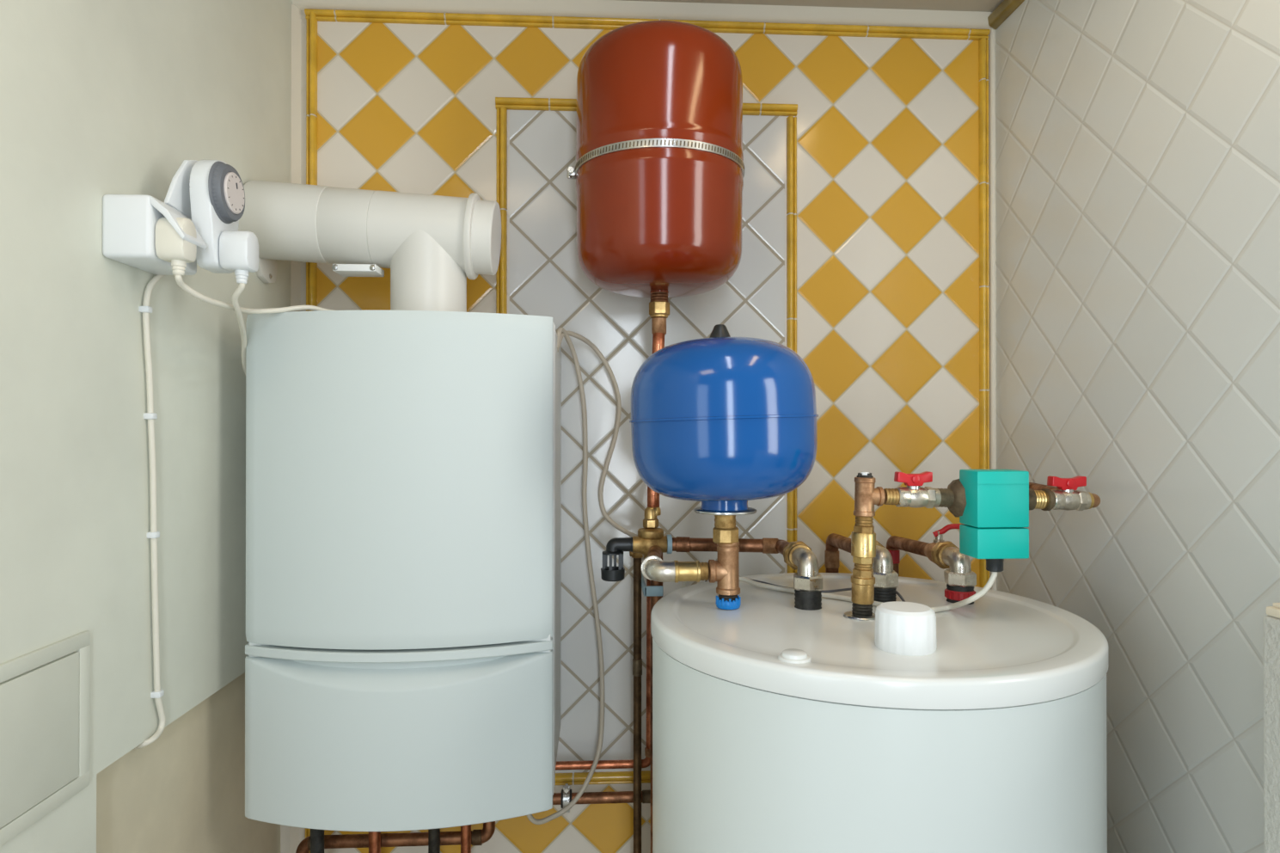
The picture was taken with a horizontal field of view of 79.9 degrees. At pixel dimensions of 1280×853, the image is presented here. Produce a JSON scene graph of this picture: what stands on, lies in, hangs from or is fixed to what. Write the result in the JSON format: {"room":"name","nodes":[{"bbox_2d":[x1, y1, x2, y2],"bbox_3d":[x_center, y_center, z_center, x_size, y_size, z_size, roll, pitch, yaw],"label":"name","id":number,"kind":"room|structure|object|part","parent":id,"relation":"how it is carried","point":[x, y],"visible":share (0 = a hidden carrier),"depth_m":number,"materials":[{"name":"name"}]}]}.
{"room":"mechanical room","nodes":[
{"label":"mechanical room","id":0,"kind":"room"},
{"bbox_2d":[0,0,292,852],"bbox_3d":[-0.662,0.326,0.735,0.120,2.254,1.343,0,0,-3],"label":"wall","id":1,"kind":"structure","parent":0,"point":[99,98],"depth_m":0.92,"materials":[{"name":"paint"}]},
{"bbox_2d":[0,630,90,846],"bbox_3d":[-0.590,0.307,0.553,0.006,0.170,0.572,0,0,-3],"label":"access hatch","id":2,"kind":"object","parent":1,"relation":"attached to","point":[45,708],"visible":1,"depth_m":0.77,"materials":[{"name":"paint"}]},
{"bbox_2d":[138,306,152,312],"bbox_3d":[-0.608,-0.144,0.942,0.012,0.008,0.016,0,0,-3],"label":"clip","id":3,"kind":"object","parent":1,"relation":"attached to","point":[141,309],"visible":1,"depth_m":0.93,"materials":[{"name":"white plastic"}]},
{"bbox_2d":[134,274,165,748],"bbox_3d":[-0.620,0.101,0.957,0.033,0.609,0.046,0,0,-3],"label":"cable","id":4,"kind":"object","parent":1,"relation":"attached to","point":[156,278],"visible":0.94,"depth_m":0.95,"materials":[{"name":"beige plastic"}]},
{"bbox_2d":[143,412,157,419],"bbox_3d":[-0.608,-0.013,0.952,0.012,0.008,0.016,0,0,-3],"label":"clip","id":5,"kind":"object","parent":1,"relation":"attached to","point":[146,415],"visible":1,"depth_m":0.94,"materials":[{"name":"white plastic"}]},
{"bbox_2d":[146,531,159,538],"bbox_3d":[-0.609,0.135,0.958,0.012,0.008,0.016,0,0,-3],"label":"clip","id":6,"kind":"object","parent":1,"relation":"attached to","point":[150,535],"visible":1,"depth_m":0.95,"materials":[{"name":"white plastic"}]},
{"bbox_2d":[102,159,207,275],"bbox_3d":[-0.567,-0.262,0.918,0.092,0.142,0.106,0,0,-3],"label":"electrical outlet","id":7,"kind":"object","parent":1,"relation":"attached to","point":[129,221],"visible":0.77,"depth_m":0.87,"materials":[{"name":"white plastic"}]},
{"bbox_3d":[-0.540,-0.238,0.895,0.040,0.049,0.052,0,0,-3],"label":"socket lid","id":8,"kind":"part","parent":7,"relation":"part of","materials":[{"name":"white plastic"}]},
{"bbox_3d":[-0.559,-0.296,0.937,0.012,0.076,0.068,0,0,-3],"label":"socket lid","id":9,"kind":"part","parent":7,"relation":"part of","materials":[{"name":"white plastic"}]},
{"bbox_2d":[189,159,244,273],"bbox_3d":[-0.531,-0.264,0.959,0.055,0.137,0.084,0,0,-3],"label":"timer","id":10,"kind":"object","parent":7,"relation":"attached to","point":[217,189],"visible":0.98,"depth_m":0.93,"materials":[{"name":"white plastic"}]},
{"bbox_2d":[219,230,258,374],"bbox_3d":[-0.559,-0.142,1.110,0.044,0.202,0.374,0,0,-21],"label":"plug","id":11,"kind":"object","parent":10,"relation":"attached to","point":[238,249],"visible":0.83,"depth_m":0.94,"materials":[{"name":"white plastic"}]},
{"bbox_2d":[155,217,332,313],"bbox_3d":[-0.449,-0.196,1.064,0.130,0.091,0.428,0,0,40],"label":"plug","id":12,"kind":"object","parent":7,"relation":"attached to","point":[170,247],"visible":0.75,"depth_m":0.88,"materials":[{"name":"beige plastic"}]},
{"bbox_2d":[150,688,164,698],"bbox_3d":[-0.609,0.337,0.967,0.012,0.008,0.016,0,0,-3],"label":"clip","id":13,"kind":"object","parent":1,"relation":"attached to","point":[153,695],"visible":1,"depth_m":0.96,"materials":[{"name":"white plastic"}]},
{"bbox_2d":[289,4,300,852],"bbox_3d":[-0.633,0.337,1.402,0.012,2.220,0.014,0,0,-3],"label":"trim","id":14,"kind":"structure","parent":1,"relation":"attached to","point":[296,12],"depth_m":1.41,"materials":[{"name":"beige"}]},
{"bbox_2d":[280,10,990,852],"bbox_3d":[0.007,0.330,1.504,1.620,2.254,0.120,0,0,-3],"label":"wall","id":15,"kind":"structure","parent":0,"point":[887,214],"depth_m":1.46,"materials":[{"name":"yellow tile"}]},
{"bbox_2d":[304,11,317,852],"bbox_3d":[-0.606,0.341,1.405,0.018,2.207,0.015,0,0,-3],"label":"trim","id":16,"kind":"structure","parent":15,"relation":"attached to","point":[311,23],"depth_m":1.41,"materials":[{"name":"yellow"}]},
{"bbox_2d":[244,310,561,831],"bbox_3d":[-0.356,0.201,1.241,0.442,0.726,0.357,0,0,-3],"label":"boiler","id":17,"kind":"object","parent":15,"relation":"attached to","point":[403,468],"visible":1,"depth_m":1.07,"materials":[{"name":"white metal"}]},
{"bbox_2d":[310,828,324,852],"bbox_3d":[-0.515,1.003,1.219,0.025,0.886,0.025,0,0,-3],"label":"pipe","id":18,"kind":"object","parent":17,"relation":"hanging from","point":[316,835],"visible":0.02,"depth_m":1.21,"materials":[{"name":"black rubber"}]},
{"bbox_2d":[238,179,501,312],"bbox_3d":[-0.433,-0.278,1.257,0.399,0.240,0.144,0,0,-3],"label":"flue pipe","id":19,"kind":"object","parent":17,"relation":"attached to","point":[430,245],"visible":0.97,"depth_m":1.20,"materials":[{"name":"white plastic"}]},
{"bbox_2d":[368,831,380,852],"bbox_3d":[-0.443,1.003,1.275,0.023,0.886,0.023,0,0,-3],"label":"copper pipe","id":20,"kind":"object","parent":17,"relation":"attached to","point":[374,836],"visible":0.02,"depth_m":1.27,"materials":[{"name":"brown metal"}]},
{"bbox_2d":[295,820,495,852],"bbox_3d":[-0.416,1.008,1.304,0.335,0.894,0.024,0,0,-3],"label":"pipe","id":21,"kind":"object","parent":17,"relation":"attached to","point":[478,836],"visible":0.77,"depth_m":1.30,"materials":[{"name":"orange metal"}]},
{"bbox_3d":[-0.348,0.074,1.098,0.441,0.474,0.070,0,0,-3],"label":"door","id":22,"kind":"part","parent":17,"relation":"part of","materials":[{"name":"white metal"}]},
{"bbox_2d":[428,827,440,852],"bbox_3d":[-0.345,1.003,1.280,0.023,0.886,0.023,0,0,-3],"label":"pipe","id":23,"kind":"object","parent":17,"relation":"attached to","point":[433,834],"visible":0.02,"depth_m":1.27,"materials":[{"name":"black metal"}]},
{"bbox_2d":[460,824,471,852],"bbox_3d":[-0.292,1.003,1.283,0.021,0.886,0.021,0,0,-3],"label":"copper pipe","id":24,"kind":"object","parent":17,"relation":"attached to","point":[465,829],"visible":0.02,"depth_m":1.28,"materials":[{"name":"brown metal"}]},
{"bbox_2d":[526,327,604,824],"bbox_3d":[-0.150,0.254,1.324,0.214,0.852,0.067,0,0,-36],"label":"cable","id":25,"kind":"object","parent":17,"relation":"hanging from","point":[531,818],"visible":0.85,"depth_m":1.38,"materials":[{"name":"beige plastic"}]},
{"bbox_2d":[557,330,637,536],"bbox_3d":[-0.072,0.015,1.338,0.154,0.371,0.150,0,0,-3],"label":"cable","id":26,"kind":"object","parent":17,"relation":"attached to","point":[584,339],"visible":0.84,"depth_m":1.40,"materials":[{"name":"beige plastic"}]},
{"bbox_2d":[496,106,507,313],"bbox_3d":[-0.259,0.031,1.425,0.020,1.251,0.015,0,0,-3],"label":"trim","id":27,"kind":"structure","parent":15,"relation":"attached to","point":[501,115],"depth_m":1.42,"materials":[{"name":"yellow"}]},
{"bbox_2d":[552,783,650,812],"bbox_3d":[-0.163,0.675,1.401,0.430,0.047,0.066,0,0,-3],"label":"copper pipe","id":28,"kind":"object","parent":15,"relation":"attached to","point":[564,798],"visible":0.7,"depth_m":1.38,"materials":[{"name":"metal"}]},
{"bbox_2d":[555,770,650,784],"bbox_3d":[0.015,0.660,1.438,0.570,0.021,0.015,0,0,-3],"label":"trim","id":29,"kind":"structure","parent":15,"relation":"attached to","point":[607,777],"depth_m":1.43,"materials":[{"name":"yellow metal"}]},
{"bbox_2d":[291,0,992,29],"bbox_3d":[0.024,-0.784,1.442,1.328,0.028,0.016,0,0,-3],"label":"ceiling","id":30,"kind":"structure","parent":15,"relation":"attached to","point":[608,9],"depth_m":1.44,"materials":[{"name":"beige paint"}]},
{"bbox_2d":[495,97,797,116],"bbox_3d":[0.015,-0.605,1.444,0.570,0.021,0.015,0,0,-3],"label":"trim","id":31,"kind":"structure","parent":15,"relation":"attached to","point":[511,103],"depth_m":1.43,"materials":[{"name":"yellow"}]},
{"bbox_2d":[304,8,990,40],"bbox_3d":[0.029,-0.760,1.445,1.292,0.019,0.015,0,0,-3],"label":"trim","id":32,"kind":"structure","parent":15,"relation":"attached to","point":[344,15],"depth_m":1.44,"materials":[{"name":"yellow"}]},
{"bbox_2d":[641,571,663,596],"bbox_3d":[0.018,0.277,1.363,0.033,0.017,0.162,0,0,-3],"label":"clip","id":33,"kind":"object","parent":15,"relation":"attached to","point":[650,591],"visible":0.8,"depth_m":1.28,"materials":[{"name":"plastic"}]},
{"bbox_2d":[555,578,650,770],"bbox_3d":[-0.175,0.449,1.390,0.405,0.355,0.018,0,0,-3],"label":"copper pipe","id":34,"kind":"object","parent":33,"relation":"attached to","point":[624,763],"visible":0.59,"depth_m":1.39,"materials":[{"name":"brown metal"}]},
{"bbox_2d":[567,20,744,318],"bbox_3d":[0.033,-0.412,1.290,0.285,0.459,0.285,0,0,-43],"label":"vessel","id":35,"kind":"object","parent":15,"relation":"attached to","point":[658,170],"visible":1,"depth_m":1.17,"materials":[{"name":"red metal"}]},
{"bbox_2d":[786,116,797,573],"bbox_3d":[0.290,0.035,1.456,0.019,1.248,0.015,0,0,-3],"label":"trim","id":36,"kind":"structure","parent":15,"relation":"attached to","point":[791,121],"depth_m":1.45,"materials":[{"name":"yellow"}]},
{"bbox_2d":[978,37,989,587],"bbox_3d":[0.667,0.349,1.475,0.018,2.195,0.015,0,0,-3],"label":"trim","id":37,"kind":"structure","parent":15,"relation":"attached to","point":[983,180],"depth_m":1.48,"materials":[{"name":"yellow"}]},
{"bbox_2d":[989,27,996,590],"bbox_3d":[0.685,0.337,1.480,0.013,2.219,0.012,0,0,-3],"label":"trim","id":38,"kind":"structure","parent":15,"relation":"attached to","point":[992,33],"depth_m":1.48,"materials":[{"name":"beige"}]},
{"bbox_2d":[619,0,1004,12],"bbox_3d":[0.044,-0.840,0.839,1.620,0.080,1.463,0,0,-3],"label":"ceiling","id":39,"kind":"structure","parent":0,"point":[953,5],"depth_m":1.44,"materials":[{"name":"beige paint"}]},
{"bbox_2d":[995,0,1279,852],"bbox_3d":[0.767,0.328,1.114,0.120,2.254,0.743,0,0,-3],"label":"wall","id":40,"kind":"structure","parent":0,"point":[1137,142],"depth_m":1.06,"materials":[{"name":"white tile"}]},
{"bbox_2d":[987,0,1024,29],"bbox_3d":[0.699,-0.781,1.116,0.018,0.028,0.723,0,0,-3],"label":"trim","id":41,"kind":"structure","parent":40,"relation":"attached to","point":[1006,8],"depth_m":1.43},
{"bbox_2d":[1028,482,1100,508],"bbox_3d":[0.626,0.115,1.252,0.044,0.052,0.468,0,0,7],"label":"copper pipe","id":42,"kind":"object","parent":40,"relation":"attached to","point":[1095,499],"visible":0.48,"depth_m":1.14,"materials":[{"name":"brown metal"}]},
{"bbox_2d":[1047,475,1091,510],"bbox_3d":[0.577,0.090,1.030,0.051,0.047,0.029,0,0,-3],"label":"valve","id":43,"kind":"object","parent":42,"relation":"attached to","point":[1068,498],"visible":0.97,"depth_m":1.02,"materials":[{"name":"silver metal"}]},
{"bbox_3d":[0.575,0.076,1.028,0.048,0.019,0.017,0,0,-3],"label":"butterfly handle","id":44,"kind":"part","parent":43,"relation":"part of","materials":[{"name":"red metal"}]},
{"bbox_3d":[0.575,0.084,1.030,0.017,0.014,0.017,0,0,-3],"label":"stem","id":45,"kind":"part","parent":43,"relation":"part of","materials":[{"name":"metal"}]},
{"bbox_2d":[1263,615,1279,852],"bbox_3d":[0.698,0.818,0.446,0.133,1.268,0.622,0,0,-3],"label":"wall","id":46,"kind":"structure","parent":0,"point":[1271,624],"depth_m":0.74,"materials":[{"name":"grey paint"}]},
{"bbox_2d":[1266,602,1279,618],"bbox_3d":[0.689,0.178,0.448,0.111,0.013,0.620,0,0,-3],"label":"trim","id":47,"kind":"structure","parent":46,"relation":"on","point":[1274,610],"depth_m":0.74,"materials":[{"name":"beige"}]},
{"bbox_3d":[0.145,1.471,-0.818,5.400,0.050,4.763,0,0,-3],"label":"floor","id":48,"kind":"structure","parent":0,"visible":0},
{"bbox_2d":[629,551,643,852],"bbox_3d":[-0.007,0.830,1.358,0.024,1.232,0.019,0,0,-3],"label":"vertical pipe","id":49,"kind":"object","parent":48,"relation":"on","point":[637,660],"visible":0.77,"depth_m":1.35,"materials":[{"name":"metal"}]},
{"bbox_2d":[650,572,1108,852],"bbox_3d":[0.300,0.830,1.032,0.570,1.248,0.570,0,0,-3],"label":"cylinder","id":50,"kind":"object","parent":48,"relation":"on","point":[779,726],"visible":0.92,"depth_m":0.80,"materials":[{"name":"white metal"}]},
{"bbox_2d":[640,514,741,852],"bbox_3d":[0.065,0.783,1.176,0.137,1.324,0.273,0,0,-3],"label":"pipe tee","id":51,"kind":"object","parent":50,"relation":"on","point":[725,571],"visible":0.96,"depth_m":1.05,"materials":[{"name":"gold metal"}]},
{"bbox_2d":[600,506,672,581],"bbox_3d":[-0.006,0.190,1.246,0.115,0.117,0.042,0,0,-3],"label":"valve","id":52,"kind":"object","parent":51,"relation":"attached to","point":[649,535],"visible":0.93,"depth_m":1.23,"materials":[{"name":"gold metal"}]},
{"bbox_2d":[647,317,666,506],"bbox_3d":[0.028,-0.024,1.279,0.024,0.334,0.045,0,0,24],"label":"copper pipe","id":53,"kind":"object","parent":52,"relation":"attached to","point":[658,324],"visible":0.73,"depth_m":1.28,"materials":[{"name":"brown metal"}]},
{"bbox_2d":[629,324,818,514],"bbox_3d":[0.115,-0.011,1.065,0.261,0.262,0.261,0,0,-3],"label":"vessel","id":54,"kind":"object","parent":51,"relation":"on","point":[721,421],"visible":1,"depth_m":0.96,"materials":[{"name":"blue metal"}]},
{"bbox_2d":[783,540,823,610],"bbox_3d":[0.232,0.211,1.092,0.042,0.086,0.099,0,0,-3],"label":"fitting","id":55,"kind":"object","parent":50,"relation":"on","point":[807,582],"visible":1,"depth_m":1.05,"materials":[{"name":"silver metal"}]},
{"bbox_2d":[672,536,789,554],"bbox_3d":[0.144,0.192,1.197,0.201,0.028,0.116,0,0,4],"label":"copper pipe","id":56,"kind":"object","parent":55,"relation":"attached to","point":[679,543],"visible":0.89,"depth_m":1.23,"materials":[{"name":"brown metal"}]},
{"bbox_2d":[794,588,821,610],"bbox_3d":[0.234,0.240,1.064,0.038,0.028,0.038,0,0,-3],"label":"socket","id":57,"kind":"object","parent":55,"relation":"attached to","point":[807,599],"depth_m":1.05,"materials":[{"name":"black plastic"}]},
{"bbox_2d":[704,575,905,601],"bbox_3d":[0.252,0.292,1.194,0.099,0.120,0.445,0,0,-38],"label":"wire","id":58,"kind":"object","parent":50,"relation":"on","point":[843,589],"visible":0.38,"depth_m":1.13,"materials":[{"name":"grey"}]},
{"bbox_2d":[843,471,900,620],"bbox_3d":[0.305,0.156,1.011,0.073,0.193,0.045,0,0,-3],"label":"brass riser","id":59,"kind":"object","parent":50,"relation":"on","point":[863,536],"visible":0.99,"depth_m":1.00,"materials":[{"name":"metal"}]},
{"bbox_2d":[894,471,941,508],"bbox_3d":[0.368,0.084,1.016,0.057,0.048,0.029,0,0,-3],"label":"valve","id":60,"kind":"object","parent":59,"relation":"attached to","point":[912,495],"visible":0.95,"depth_m":1.01,"materials":[{"name":"silver metal"}]},
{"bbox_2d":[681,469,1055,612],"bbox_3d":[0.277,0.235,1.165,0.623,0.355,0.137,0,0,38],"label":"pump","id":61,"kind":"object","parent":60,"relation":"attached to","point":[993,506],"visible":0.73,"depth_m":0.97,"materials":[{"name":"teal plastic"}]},
{"bbox_3d":[0.363,0.069,1.014,0.048,0.019,0.017,0,0,-3],"label":"butterfly handle","id":62,"kind":"part","parent":60,"relation":"part of","materials":[{"name":"red"}]},
{"bbox_3d":[0.363,0.078,1.015,0.017,0.015,0.017,0,0,-3],"label":"stem","id":63,"kind":"part","parent":60,"relation":"part of","materials":[{"name":"metal"}]},
{"bbox_3d":[0.300,0.265,1.035,0.570,0.031,0.570,0,0,-3],"label":"lid","id":64,"kind":"part","parent":50,"relation":"part of","materials":[{"name":"white plastic"}]},
{"bbox_2d":[872,539,898,602],"bbox_3d":[0.352,0.213,1.135,0.041,0.082,0.100,0,0,0],"label":"fitting","id":65,"kind":"object","parent":50,"relation":"on","point":[886,579],"visible":0.59,"depth_m":1.09,"materials":[{"name":"silver metal"}]},
{"bbox_2d":[824,532,851,572],"bbox_3d":[0.351,0.304,1.296,0.026,0.244,0.244,0,0,1],"label":"copper pipe","id":66,"kind":"object","parent":65,"relation":"attached to","point":[834,542],"visible":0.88,"depth_m":1.39,"materials":[{"name":"brown metal"}]},
{"bbox_2d":[873,587,896,602],"bbox_3d":[0.352,0.243,1.107,0.038,0.023,0.038,0,0,-3],"label":"socket","id":67,"kind":"object","parent":65,"relation":"attached to","point":[884,595],"depth_m":1.09,"materials":[{"name":"black plastic"}]},
{"bbox_3d":[0.303,0.228,0.872,0.067,0.048,0.067,0,0,-3],"label":"thermostat knob","id":68,"kind":"part","parent":50,"relation":"part of","materials":[{"name":"white plastic"}]},
{"bbox_2d":[930,540,976,604],"bbox_3d":[0.461,0.214,1.130,0.045,0.081,0.100,0,0,-3],"label":"fitting","id":69,"kind":"object","parent":50,"relation":"on","point":[960,580],"visible":0.9,"depth_m":1.09,"materials":[{"name":"silver metal"}]},
{"bbox_2d":[924,523,963,563],"bbox_3d":[0.493,0.181,1.187,0.096,0.064,0.048,0,0,6],"label":"valve","id":70,"kind":"object","parent":69,"relation":"attached to","point":[938,534],"visible":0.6,"depth_m":1.18,"materials":[{"name":"brown metal"}]},
{"bbox_2d":[886,535,928,575],"bbox_3d":[0.463,0.306,1.316,0.026,0.240,0.216,0,0,2],"label":"copper pipe","id":71,"kind":"object","parent":70,"relation":"attached to","point":[894,543],"visible":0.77,"depth_m":1.34,"materials":[{"name":"brown metal"}]},
{"bbox_3d":[0.462,0.173,1.182,0.016,0.024,0.016,0,0,-3],"label":"stem","id":72,"kind":"part","parent":70,"relation":"part of","materials":[{"name":"silver metal"}]},
{"bbox_3d":[0.495,0.160,1.170,0.088,0.022,0.011,0,0,13],"label":"lever","id":73,"kind":"part","parent":70,"relation":"part of","materials":[{"name":"red metal"}]},
{"bbox_2d":[946,583,973,604],"bbox_3d":[0.461,0.241,1.101,0.038,0.026,0.038,0,0,-3],"label":"socket","id":74,"kind":"object","parent":69,"relation":"attached to","point":[955,592],"depth_m":1.09,"materials":[{"name":"plastic"}]}
]}

